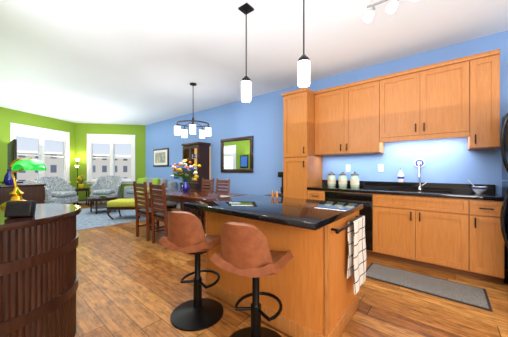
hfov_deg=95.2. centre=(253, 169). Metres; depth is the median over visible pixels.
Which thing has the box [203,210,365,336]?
kitchen island
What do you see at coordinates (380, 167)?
electrical outlet plate
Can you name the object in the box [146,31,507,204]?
wall
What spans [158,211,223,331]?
bar stool
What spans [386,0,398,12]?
track light
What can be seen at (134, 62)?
ceiling
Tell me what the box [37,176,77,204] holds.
armchair
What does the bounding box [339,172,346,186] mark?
canister
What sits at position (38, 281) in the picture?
bar counter
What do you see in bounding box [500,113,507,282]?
fridge
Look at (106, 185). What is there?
armchair
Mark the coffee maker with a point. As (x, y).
(280, 174)
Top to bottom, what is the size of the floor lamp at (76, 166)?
1.600 m
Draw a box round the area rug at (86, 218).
[76,208,145,230]
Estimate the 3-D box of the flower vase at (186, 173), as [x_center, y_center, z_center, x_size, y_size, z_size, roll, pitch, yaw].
[-1.405,0.112,4.674,0.650,0.664,0.613,0,0,40]
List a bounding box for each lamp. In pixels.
[0,158,46,207]
[75,158,80,204]
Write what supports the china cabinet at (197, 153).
on the floor
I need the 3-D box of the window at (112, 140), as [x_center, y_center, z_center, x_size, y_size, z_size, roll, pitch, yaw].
[-5.219,-0.398,8.516,1.655,1.815,0.160,0,0,-10]
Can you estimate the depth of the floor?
2.13 m
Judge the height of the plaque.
0.130 m
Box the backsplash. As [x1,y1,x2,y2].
[323,180,494,191]
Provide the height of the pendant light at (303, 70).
0.964 m
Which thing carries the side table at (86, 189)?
on the floor
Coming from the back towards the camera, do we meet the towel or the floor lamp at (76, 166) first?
the floor lamp at (76, 166)
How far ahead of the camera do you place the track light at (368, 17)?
2.25 m
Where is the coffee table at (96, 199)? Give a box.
[85,195,119,213]
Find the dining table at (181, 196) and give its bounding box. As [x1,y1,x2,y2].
[147,189,247,233]
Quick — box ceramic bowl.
[468,180,486,193]
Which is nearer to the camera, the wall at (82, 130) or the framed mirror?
the framed mirror
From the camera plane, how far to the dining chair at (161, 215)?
3.66 m
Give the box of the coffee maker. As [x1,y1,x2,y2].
[278,172,282,195]
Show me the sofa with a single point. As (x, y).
(129, 190)
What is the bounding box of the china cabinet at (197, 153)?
[180,142,210,215]
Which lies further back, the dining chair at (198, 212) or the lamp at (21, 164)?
the dining chair at (198, 212)
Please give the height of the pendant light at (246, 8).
0.964 m
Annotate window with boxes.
[10,123,70,183]
[86,134,134,183]
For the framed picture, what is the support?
attached to the wall at (259, 118)
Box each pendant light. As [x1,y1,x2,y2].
[238,3,253,101]
[298,0,309,86]
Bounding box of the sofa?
[124,177,176,207]
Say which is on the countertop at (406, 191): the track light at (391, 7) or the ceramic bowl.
the ceramic bowl
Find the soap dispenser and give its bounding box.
[397,168,403,181]
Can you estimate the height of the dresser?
1.000 m
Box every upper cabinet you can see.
[314,75,389,155]
[386,56,469,140]
[458,49,499,149]
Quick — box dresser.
[0,181,45,204]
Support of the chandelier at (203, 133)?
hanging from the ceiling
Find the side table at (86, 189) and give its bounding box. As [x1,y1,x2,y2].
[75,187,89,205]
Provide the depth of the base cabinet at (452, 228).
2.86 m
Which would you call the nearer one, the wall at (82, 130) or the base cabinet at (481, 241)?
the base cabinet at (481, 241)
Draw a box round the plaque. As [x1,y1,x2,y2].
[414,159,424,166]
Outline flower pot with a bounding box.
[76,175,84,187]
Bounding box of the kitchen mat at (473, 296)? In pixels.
[366,263,492,311]
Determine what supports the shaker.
on the island countertop at (304, 214)
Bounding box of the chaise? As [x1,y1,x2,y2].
[107,188,149,219]
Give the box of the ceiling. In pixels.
[0,0,507,124]
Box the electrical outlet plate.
[378,164,382,171]
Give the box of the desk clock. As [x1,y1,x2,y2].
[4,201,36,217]
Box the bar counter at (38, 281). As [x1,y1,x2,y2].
[0,204,81,336]
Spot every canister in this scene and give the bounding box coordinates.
[328,172,335,186]
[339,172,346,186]
[350,172,358,187]
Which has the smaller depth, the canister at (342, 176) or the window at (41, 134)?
the canister at (342, 176)
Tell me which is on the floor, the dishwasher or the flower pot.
the dishwasher
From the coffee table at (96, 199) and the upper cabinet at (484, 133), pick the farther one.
the coffee table at (96, 199)
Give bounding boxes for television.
[0,139,22,183]
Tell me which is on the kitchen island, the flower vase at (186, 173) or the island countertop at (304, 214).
the island countertop at (304, 214)
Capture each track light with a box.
[363,0,387,22]
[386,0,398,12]
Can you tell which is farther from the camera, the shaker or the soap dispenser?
the soap dispenser
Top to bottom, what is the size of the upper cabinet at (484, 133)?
1.090 m
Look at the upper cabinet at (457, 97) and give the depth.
3.00 m
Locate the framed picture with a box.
[153,148,168,166]
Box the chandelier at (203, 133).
[174,83,210,137]
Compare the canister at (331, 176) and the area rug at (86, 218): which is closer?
the canister at (331, 176)
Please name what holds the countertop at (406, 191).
on the base cabinet at (452, 228)
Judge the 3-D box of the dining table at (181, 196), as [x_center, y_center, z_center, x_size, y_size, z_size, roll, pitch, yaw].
[-1.186,0.823,4.520,2.000,0.755,0.960,0,0,40]
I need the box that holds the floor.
[74,203,507,336]
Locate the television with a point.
(11, 151)
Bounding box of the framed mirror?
[221,136,252,172]
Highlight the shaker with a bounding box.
[273,190,278,197]
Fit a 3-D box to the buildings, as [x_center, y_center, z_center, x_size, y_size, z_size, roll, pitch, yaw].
[-69.246,5.200,57.489,140.000,21.000,240.000,0,0,40]
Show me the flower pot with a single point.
(80, 181)
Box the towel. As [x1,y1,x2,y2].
[346,215,365,294]
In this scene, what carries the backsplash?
attached to the wall at (259, 118)
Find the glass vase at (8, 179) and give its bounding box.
[3,169,13,184]
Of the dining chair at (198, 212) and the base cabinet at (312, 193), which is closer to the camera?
the base cabinet at (312, 193)
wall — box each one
[0,107,74,186]
[75,123,145,199]
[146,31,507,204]
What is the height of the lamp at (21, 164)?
0.362 m
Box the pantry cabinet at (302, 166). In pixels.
[282,88,322,198]
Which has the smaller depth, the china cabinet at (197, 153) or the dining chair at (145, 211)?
the dining chair at (145, 211)
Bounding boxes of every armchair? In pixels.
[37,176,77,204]
[90,176,121,205]
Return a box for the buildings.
[16,150,130,180]
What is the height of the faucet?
0.410 m
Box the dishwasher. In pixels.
[319,188,370,254]
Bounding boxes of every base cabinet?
[307,188,318,199]
[371,192,458,273]
[459,196,503,283]
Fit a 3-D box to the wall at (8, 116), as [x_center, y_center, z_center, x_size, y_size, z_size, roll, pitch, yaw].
[-6.667,-0.240,7.016,0.140,2.880,2.838,0,0,10]
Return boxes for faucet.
[417,161,427,189]
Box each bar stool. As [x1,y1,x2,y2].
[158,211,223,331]
[210,222,293,336]
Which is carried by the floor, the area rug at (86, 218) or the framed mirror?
the area rug at (86, 218)
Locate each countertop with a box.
[183,194,362,229]
[315,184,504,199]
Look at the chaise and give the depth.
5.52 m
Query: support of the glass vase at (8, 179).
on the dresser
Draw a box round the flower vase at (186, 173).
[169,159,200,191]
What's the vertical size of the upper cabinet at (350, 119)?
1.090 m
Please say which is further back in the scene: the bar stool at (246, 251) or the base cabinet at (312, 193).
the base cabinet at (312, 193)
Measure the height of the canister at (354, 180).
0.252 m
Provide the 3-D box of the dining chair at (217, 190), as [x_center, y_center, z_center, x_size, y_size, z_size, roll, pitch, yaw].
[-0.844,0.699,5.121,0.454,1.003,0.502,0,0,40]
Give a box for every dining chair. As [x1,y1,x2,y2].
[133,181,170,240]
[149,182,178,248]
[187,178,213,218]
[201,179,229,224]
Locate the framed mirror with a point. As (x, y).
(237, 154)
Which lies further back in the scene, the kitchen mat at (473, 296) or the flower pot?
the flower pot

